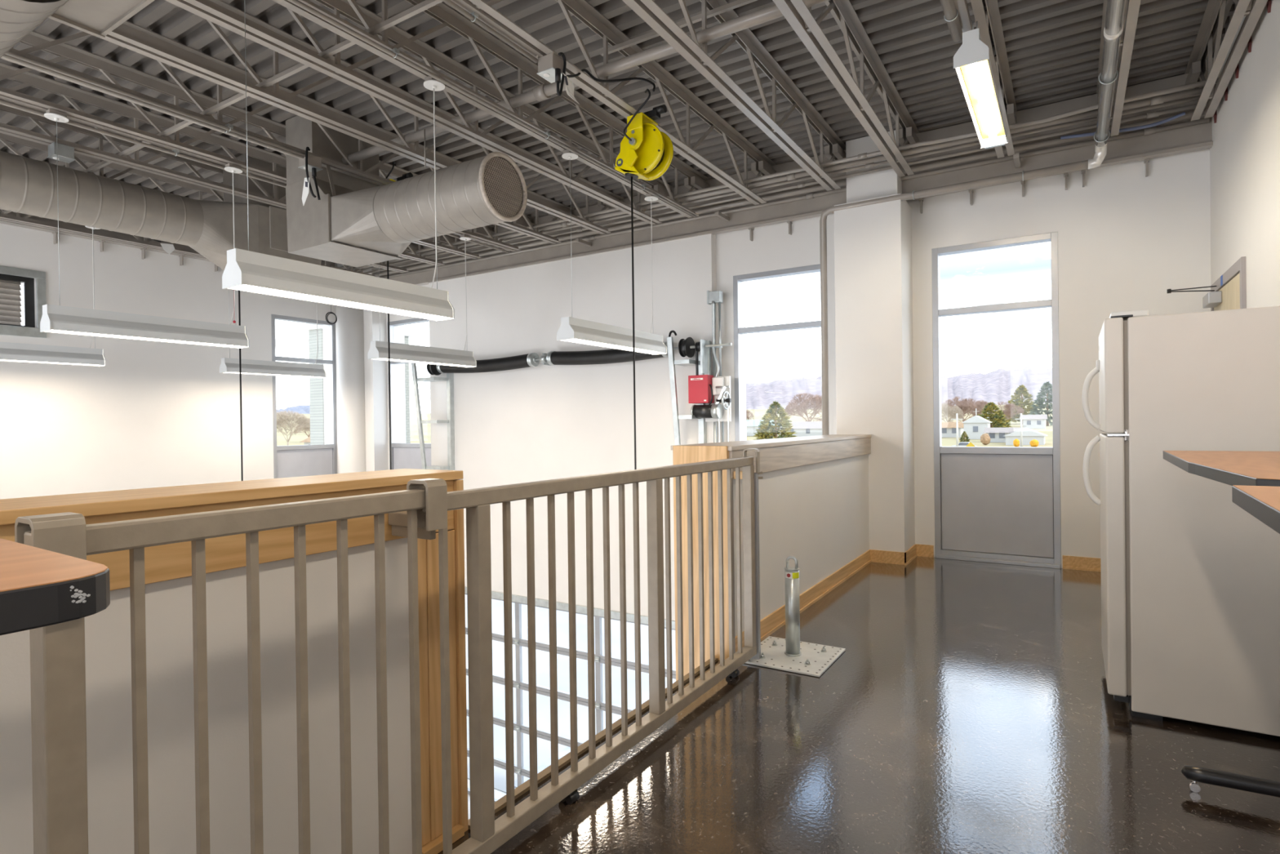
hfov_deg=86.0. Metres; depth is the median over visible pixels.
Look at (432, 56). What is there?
joist
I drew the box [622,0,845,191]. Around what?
joist
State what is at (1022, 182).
clip
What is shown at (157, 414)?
wall
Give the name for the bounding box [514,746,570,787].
pavement patch
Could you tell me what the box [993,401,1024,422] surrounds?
bare tree
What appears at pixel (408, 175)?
reel
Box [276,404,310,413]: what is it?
wooded hill
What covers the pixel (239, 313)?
cord
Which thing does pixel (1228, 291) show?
door
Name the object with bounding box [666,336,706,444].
track
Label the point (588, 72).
cable
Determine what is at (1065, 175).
clip
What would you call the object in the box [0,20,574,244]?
joist
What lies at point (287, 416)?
bare tree
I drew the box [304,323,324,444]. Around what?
brick pier
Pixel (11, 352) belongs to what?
pendant light
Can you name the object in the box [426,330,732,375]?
hose
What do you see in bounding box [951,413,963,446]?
utility pole
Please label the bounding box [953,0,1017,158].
joist
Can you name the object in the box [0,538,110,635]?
table
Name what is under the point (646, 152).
reel
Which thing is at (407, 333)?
brick pier
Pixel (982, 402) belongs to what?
bare tree
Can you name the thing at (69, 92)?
joist
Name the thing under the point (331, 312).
cable coil
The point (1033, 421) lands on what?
house
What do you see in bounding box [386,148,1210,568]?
wall
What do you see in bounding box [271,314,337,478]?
window
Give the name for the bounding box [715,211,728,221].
channel
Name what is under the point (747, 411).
bare tree
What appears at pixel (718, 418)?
chain
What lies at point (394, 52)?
conduit
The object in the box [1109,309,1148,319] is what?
hinge cover
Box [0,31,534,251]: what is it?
joist
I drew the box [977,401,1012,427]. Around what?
evergreen tree
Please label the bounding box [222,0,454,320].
pendant light
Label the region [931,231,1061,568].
window
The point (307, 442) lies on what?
house
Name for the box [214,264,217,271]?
clip
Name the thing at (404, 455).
window
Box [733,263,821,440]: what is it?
window
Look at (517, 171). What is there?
grille
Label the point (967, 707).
floor
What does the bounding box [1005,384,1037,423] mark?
evergreen tree
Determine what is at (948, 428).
house
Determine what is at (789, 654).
post
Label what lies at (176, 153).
joist
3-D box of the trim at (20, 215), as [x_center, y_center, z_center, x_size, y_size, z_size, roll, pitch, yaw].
[-6.780,-2.245,6.143,0.120,0.435,9.640,-1,0,32]
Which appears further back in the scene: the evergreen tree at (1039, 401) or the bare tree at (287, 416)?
the evergreen tree at (1039, 401)
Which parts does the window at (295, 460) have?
spandrel panel, sill rail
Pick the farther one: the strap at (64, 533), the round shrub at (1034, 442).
the round shrub at (1034, 442)
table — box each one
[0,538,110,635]
[1163,450,1279,797]
[1231,484,1279,533]
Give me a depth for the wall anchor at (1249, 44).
3.89 m
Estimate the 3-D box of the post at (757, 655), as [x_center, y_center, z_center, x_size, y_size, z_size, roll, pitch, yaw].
[0.579,0.715,3.518,0.064,0.960,0.026,-1,0,32]
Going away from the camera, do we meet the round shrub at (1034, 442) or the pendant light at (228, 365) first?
the pendant light at (228, 365)
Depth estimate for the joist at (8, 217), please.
7.29 m
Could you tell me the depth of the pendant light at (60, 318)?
4.81 m
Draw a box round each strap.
[14,511,86,559]
[406,478,447,531]
[742,448,759,472]
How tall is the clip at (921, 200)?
0.117 m
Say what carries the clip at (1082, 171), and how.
attached to the wall at (1126, 237)
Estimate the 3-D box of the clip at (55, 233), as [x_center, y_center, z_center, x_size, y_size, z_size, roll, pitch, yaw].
[-6.133,-1.984,7.207,0.080,0.115,0.034,-1,0,32]
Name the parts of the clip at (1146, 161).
leg plate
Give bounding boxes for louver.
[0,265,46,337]
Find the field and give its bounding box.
[276,403,1053,447]
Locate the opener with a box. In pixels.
[688,374,731,422]
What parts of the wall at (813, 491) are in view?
casing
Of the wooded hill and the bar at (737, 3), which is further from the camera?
the wooded hill
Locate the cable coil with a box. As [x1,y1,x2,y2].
[325,264,337,324]
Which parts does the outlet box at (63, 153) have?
plate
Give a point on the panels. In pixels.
(542, 619)
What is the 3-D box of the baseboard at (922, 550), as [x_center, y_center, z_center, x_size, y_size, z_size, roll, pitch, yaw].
[2.543,1.104,6.129,0.145,0.105,0.020,-1,0,32]
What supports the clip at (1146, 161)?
attached to the wall at (1126, 237)
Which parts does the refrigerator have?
freezer handle, fridge handle, handle mount, freezer door, fridge door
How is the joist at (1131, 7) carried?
attached to the ceiling
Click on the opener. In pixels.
(713, 391)
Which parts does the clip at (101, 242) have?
leg plate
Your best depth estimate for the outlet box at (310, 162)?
5.22 m
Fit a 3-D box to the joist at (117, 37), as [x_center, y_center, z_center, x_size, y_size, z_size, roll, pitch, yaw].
[-2.789,-2.283,3.642,0.128,0.442,9.610,-1,0,32]
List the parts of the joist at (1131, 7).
joist seat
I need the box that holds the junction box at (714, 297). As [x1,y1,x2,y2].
[706,290,724,442]
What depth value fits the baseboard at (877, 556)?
5.87 m
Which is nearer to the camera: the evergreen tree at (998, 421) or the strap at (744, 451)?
the strap at (744, 451)
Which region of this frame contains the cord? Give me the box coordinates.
[238,289,243,480]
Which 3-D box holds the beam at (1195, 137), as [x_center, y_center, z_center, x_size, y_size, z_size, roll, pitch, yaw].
[-0.046,-2.275,7.641,9.930,0.565,0.140,-1,0,32]
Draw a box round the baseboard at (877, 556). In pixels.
[870,544,917,565]
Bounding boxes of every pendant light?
[0,225,106,366]
[40,108,248,348]
[219,297,326,377]
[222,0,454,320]
[367,234,476,367]
[556,149,666,355]
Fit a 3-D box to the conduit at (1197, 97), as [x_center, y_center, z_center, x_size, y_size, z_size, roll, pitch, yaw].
[-0.230,-2.208,7.225,9.760,0.038,0.038,-1,0,32]
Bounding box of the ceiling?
[0,0,1234,241]
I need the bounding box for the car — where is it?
[951,441,976,446]
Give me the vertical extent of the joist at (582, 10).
0.442 m
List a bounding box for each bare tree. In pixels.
[276,410,310,445]
[293,418,310,437]
[746,409,754,419]
[783,392,822,421]
[941,402,964,422]
[942,396,984,422]
[961,399,988,417]
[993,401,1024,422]
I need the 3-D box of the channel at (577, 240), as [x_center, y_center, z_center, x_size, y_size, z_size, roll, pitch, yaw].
[-0.641,-2.098,7.810,0.040,0.035,0.250,-1,0,32]
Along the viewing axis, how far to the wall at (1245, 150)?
3.90 m
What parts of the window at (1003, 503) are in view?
sill rail, spandrel panel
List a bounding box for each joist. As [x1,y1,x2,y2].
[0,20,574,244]
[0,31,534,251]
[0,62,494,258]
[0,98,459,266]
[0,133,422,272]
[0,208,327,265]
[48,0,623,234]
[164,0,673,224]
[272,0,710,217]
[321,263,374,275]
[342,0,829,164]
[450,0,776,204]
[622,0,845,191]
[773,0,919,177]
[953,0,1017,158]
[1096,0,1140,136]
[1184,0,1267,120]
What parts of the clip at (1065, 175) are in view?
leg plate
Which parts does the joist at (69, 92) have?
joist seat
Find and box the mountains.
[746,366,1052,409]
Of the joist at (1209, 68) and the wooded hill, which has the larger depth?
the wooded hill
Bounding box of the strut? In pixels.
[695,340,711,375]
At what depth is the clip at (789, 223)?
6.72 m
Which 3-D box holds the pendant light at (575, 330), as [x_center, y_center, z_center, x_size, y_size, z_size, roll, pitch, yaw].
[-0.200,-1.383,5.747,0.165,1.439,1.396,-1,0,32]
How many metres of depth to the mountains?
1896.12 m
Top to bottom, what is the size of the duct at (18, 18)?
1.088 m
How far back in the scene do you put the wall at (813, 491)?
4.18 m
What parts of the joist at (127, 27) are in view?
joist seat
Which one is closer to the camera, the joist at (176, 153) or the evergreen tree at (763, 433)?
the joist at (176, 153)
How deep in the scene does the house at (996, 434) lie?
120.86 m
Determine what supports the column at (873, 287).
attached to the wall at (1126, 237)
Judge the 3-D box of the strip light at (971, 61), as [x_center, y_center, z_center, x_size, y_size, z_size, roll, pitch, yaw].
[2.038,-2.002,4.065,0.165,0.269,1.303,-1,0,32]
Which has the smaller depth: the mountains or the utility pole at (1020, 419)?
the utility pole at (1020, 419)
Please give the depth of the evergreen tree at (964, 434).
117.39 m
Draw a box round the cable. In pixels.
[566,68,655,91]
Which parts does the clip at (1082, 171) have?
leg plate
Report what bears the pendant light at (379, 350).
hanging from the joist at (108, 67)
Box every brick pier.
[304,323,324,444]
[404,329,412,443]
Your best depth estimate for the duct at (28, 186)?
5.68 m
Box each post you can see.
[745,555,845,676]
[751,472,760,659]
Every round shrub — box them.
[980,433,991,444]
[1013,438,1019,446]
[1029,439,1039,446]
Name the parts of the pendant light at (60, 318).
power cord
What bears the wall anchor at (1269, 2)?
attached to the wall at (1245, 150)
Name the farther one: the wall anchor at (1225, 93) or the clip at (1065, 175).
the clip at (1065, 175)
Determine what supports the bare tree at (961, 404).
on the field
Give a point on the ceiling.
(1052, 46)
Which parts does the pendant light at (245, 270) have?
power cord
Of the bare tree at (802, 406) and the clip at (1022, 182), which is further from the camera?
the bare tree at (802, 406)
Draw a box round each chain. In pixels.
[718,417,719,442]
[727,404,728,441]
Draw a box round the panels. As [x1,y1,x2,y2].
[465,594,675,792]
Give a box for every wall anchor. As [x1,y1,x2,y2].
[1213,110,1217,123]
[1223,86,1227,100]
[1235,63,1239,78]
[1247,35,1252,52]
[1266,0,1271,13]
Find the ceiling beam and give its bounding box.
[345,84,1216,270]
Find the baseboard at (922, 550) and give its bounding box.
[915,543,933,557]
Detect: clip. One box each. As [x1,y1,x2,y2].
[52,231,59,244]
[98,240,105,252]
[140,248,146,258]
[178,254,185,265]
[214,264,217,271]
[748,227,753,240]
[786,221,792,235]
[918,198,923,213]
[968,189,973,205]
[1020,180,1025,196]
[1063,172,1068,190]
[1080,169,1085,186]
[1143,158,1149,177]
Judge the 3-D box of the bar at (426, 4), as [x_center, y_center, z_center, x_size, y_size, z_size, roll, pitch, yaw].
[-3.514,-2.121,5.014,6.650,0.026,0.026,-1,0,32]
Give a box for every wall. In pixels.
[0,223,337,499]
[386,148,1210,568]
[428,233,718,620]
[671,434,871,680]
[1209,0,1279,308]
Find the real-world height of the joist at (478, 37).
0.442 m
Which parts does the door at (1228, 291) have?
closer arm, frame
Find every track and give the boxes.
[411,362,454,470]
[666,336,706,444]
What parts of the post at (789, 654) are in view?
post, plate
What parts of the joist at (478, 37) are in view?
joist seat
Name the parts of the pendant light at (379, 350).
power cord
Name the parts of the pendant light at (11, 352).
power cord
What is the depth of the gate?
2.27 m
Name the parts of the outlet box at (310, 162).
plate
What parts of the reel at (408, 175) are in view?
pull cord, clamp knob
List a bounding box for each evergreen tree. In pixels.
[752,400,798,439]
[959,431,970,442]
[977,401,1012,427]
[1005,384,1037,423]
[1028,381,1052,426]
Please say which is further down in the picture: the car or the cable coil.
the car
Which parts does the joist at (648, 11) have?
joist seat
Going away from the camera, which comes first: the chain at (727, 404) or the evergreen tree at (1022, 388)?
the chain at (727, 404)
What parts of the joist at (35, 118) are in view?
joist seat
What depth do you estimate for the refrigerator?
2.69 m
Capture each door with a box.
[464,586,675,801]
[1166,256,1246,311]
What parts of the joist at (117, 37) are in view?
joist seat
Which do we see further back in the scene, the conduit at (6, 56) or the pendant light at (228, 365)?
the pendant light at (228, 365)
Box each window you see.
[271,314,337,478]
[387,317,431,469]
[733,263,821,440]
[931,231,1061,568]
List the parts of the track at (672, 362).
track rail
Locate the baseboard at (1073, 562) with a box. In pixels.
[1062,555,1101,572]
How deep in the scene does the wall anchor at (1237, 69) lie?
4.18 m
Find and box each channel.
[575,238,591,246]
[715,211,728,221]
[1013,153,1021,168]
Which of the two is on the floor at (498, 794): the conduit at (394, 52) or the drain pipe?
the drain pipe
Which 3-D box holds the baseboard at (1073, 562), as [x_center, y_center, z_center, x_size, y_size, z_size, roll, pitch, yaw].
[3.832,1.092,5.319,0.950,0.105,0.020,-1,0,32]
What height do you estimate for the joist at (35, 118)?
0.442 m
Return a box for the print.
[564,75,568,84]
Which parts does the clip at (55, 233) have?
leg plate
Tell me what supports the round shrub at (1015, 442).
on the field
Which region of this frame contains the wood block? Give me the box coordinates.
[733,471,742,479]
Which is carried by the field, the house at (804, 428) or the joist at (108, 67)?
the house at (804, 428)
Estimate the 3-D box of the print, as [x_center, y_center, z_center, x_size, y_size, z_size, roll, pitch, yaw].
[-0.413,-1.946,3.857,0.001,0.051,0.034,-1,0,32]
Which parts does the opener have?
name plate, motor, mounting plate, clutch lever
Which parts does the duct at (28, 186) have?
access panel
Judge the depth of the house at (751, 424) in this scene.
168.21 m
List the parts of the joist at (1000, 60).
joist seat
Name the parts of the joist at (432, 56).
joist seat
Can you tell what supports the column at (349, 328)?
attached to the wall at (157, 414)
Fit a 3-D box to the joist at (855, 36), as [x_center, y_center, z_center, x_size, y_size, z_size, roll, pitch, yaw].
[-0.156,-2.309,1.987,0.128,0.442,9.610,-1,0,32]
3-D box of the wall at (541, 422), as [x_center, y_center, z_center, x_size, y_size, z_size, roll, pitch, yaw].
[-1.001,1.472,8.307,4.280,6.940,0.110,-1,0,32]
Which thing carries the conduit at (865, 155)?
attached to the joist at (1000, 60)
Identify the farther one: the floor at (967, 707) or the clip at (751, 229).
the clip at (751, 229)
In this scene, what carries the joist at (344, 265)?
attached to the ceiling
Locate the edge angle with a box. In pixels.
[467,657,717,829]
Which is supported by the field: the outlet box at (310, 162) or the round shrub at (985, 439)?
the round shrub at (985, 439)
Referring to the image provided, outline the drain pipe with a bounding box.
[819,0,1125,435]
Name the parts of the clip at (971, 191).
leg plate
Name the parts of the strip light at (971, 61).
hanger rod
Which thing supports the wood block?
attached to the wall at (813, 491)
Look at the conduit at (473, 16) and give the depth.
3.55 m
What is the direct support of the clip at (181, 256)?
attached to the wall at (157, 414)
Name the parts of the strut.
roller chain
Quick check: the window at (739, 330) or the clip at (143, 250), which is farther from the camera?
the clip at (143, 250)
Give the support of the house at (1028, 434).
on the field
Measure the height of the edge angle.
0.012 m
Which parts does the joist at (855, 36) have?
joist seat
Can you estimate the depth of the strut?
7.03 m
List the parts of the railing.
post, rail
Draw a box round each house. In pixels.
[299,436,310,444]
[746,419,782,435]
[781,421,822,436]
[941,422,963,437]
[961,415,991,439]
[983,426,1020,442]
[1004,427,1047,444]
[1022,414,1047,428]
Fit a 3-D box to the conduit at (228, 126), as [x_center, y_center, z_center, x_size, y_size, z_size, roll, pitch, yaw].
[-4.191,-2.024,2.535,0.044,0.045,6.280,-1,0,32]
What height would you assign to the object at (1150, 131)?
0.049 m
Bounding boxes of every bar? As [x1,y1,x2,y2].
[0,0,442,213]
[600,0,757,56]
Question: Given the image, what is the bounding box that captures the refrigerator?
[1081,306,1279,736]
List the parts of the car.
glass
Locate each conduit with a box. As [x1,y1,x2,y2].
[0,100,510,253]
[2,53,304,158]
[4,51,305,156]
[287,0,696,217]
[337,77,1218,268]
[353,94,1200,271]
[364,101,1208,273]
[372,108,1205,276]
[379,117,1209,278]
[441,0,537,62]
[940,0,962,41]
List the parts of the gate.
post, rail, rail, post, post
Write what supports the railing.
on the floor at (967, 707)
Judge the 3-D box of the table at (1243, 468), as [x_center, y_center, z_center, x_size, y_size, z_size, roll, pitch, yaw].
[1.736,0.639,1.753,0.539,1.100,1.362,-1,0,32]
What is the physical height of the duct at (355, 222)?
1.090 m
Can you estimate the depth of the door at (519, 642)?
8.50 m
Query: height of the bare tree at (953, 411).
7.541 m
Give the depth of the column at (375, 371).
9.91 m
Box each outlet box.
[47,142,75,163]
[297,146,323,205]
[536,52,578,103]
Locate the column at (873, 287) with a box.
[834,129,915,552]
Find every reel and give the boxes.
[385,161,413,469]
[614,88,673,469]
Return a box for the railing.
[23,488,426,853]
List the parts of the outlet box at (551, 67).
plate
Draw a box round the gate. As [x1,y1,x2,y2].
[422,456,763,853]
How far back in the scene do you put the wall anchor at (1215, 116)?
4.82 m
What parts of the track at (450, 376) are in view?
track rail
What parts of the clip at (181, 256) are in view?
leg plate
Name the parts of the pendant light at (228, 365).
power cord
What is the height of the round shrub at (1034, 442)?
1.268 m
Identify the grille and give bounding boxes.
[483,156,522,217]
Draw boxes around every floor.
[438,555,1279,853]
[467,778,506,819]
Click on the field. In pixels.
(295, 438)
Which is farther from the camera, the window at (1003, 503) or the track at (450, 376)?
the track at (450, 376)
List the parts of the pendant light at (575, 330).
power cord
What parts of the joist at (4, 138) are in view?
joist seat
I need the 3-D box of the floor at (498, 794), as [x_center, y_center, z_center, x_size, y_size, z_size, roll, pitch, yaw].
[-2.425,5.083,3.740,9.930,0.200,10.040,-1,0,32]
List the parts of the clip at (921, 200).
leg plate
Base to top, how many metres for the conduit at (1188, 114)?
0.065 m
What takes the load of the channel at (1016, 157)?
attached to the joist at (1000, 60)
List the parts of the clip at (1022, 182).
leg plate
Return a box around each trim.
[0,208,334,266]
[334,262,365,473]
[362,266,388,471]
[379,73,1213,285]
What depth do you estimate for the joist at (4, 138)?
6.64 m
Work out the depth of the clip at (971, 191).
5.86 m
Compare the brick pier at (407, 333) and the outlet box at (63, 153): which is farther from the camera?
the brick pier at (407, 333)
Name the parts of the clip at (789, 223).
leg plate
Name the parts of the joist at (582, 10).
joist seat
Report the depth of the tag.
7.73 m
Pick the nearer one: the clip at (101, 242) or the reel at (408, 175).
the reel at (408, 175)
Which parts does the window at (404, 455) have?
sill rail, spandrel panel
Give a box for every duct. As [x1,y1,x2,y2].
[0,0,154,57]
[0,151,321,270]
[285,115,527,266]
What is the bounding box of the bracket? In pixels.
[388,511,435,539]
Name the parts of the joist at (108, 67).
joist seat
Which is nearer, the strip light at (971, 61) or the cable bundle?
the strip light at (971, 61)
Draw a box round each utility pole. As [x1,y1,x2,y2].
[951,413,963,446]
[1014,413,1027,446]
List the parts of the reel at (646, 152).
support arm, pull cord, plate, clamp knob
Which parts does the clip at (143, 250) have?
leg plate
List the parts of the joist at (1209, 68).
joist seat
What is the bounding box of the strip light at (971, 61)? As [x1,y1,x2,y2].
[953,20,1008,148]
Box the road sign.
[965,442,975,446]
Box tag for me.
[146,237,175,253]
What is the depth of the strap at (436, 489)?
1.73 m
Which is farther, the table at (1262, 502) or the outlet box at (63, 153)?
the outlet box at (63, 153)
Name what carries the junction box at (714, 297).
attached to the wall at (541, 422)
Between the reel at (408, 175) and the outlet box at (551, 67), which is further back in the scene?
the reel at (408, 175)
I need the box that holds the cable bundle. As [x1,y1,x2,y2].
[1060,111,1185,139]
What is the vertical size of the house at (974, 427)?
4.600 m

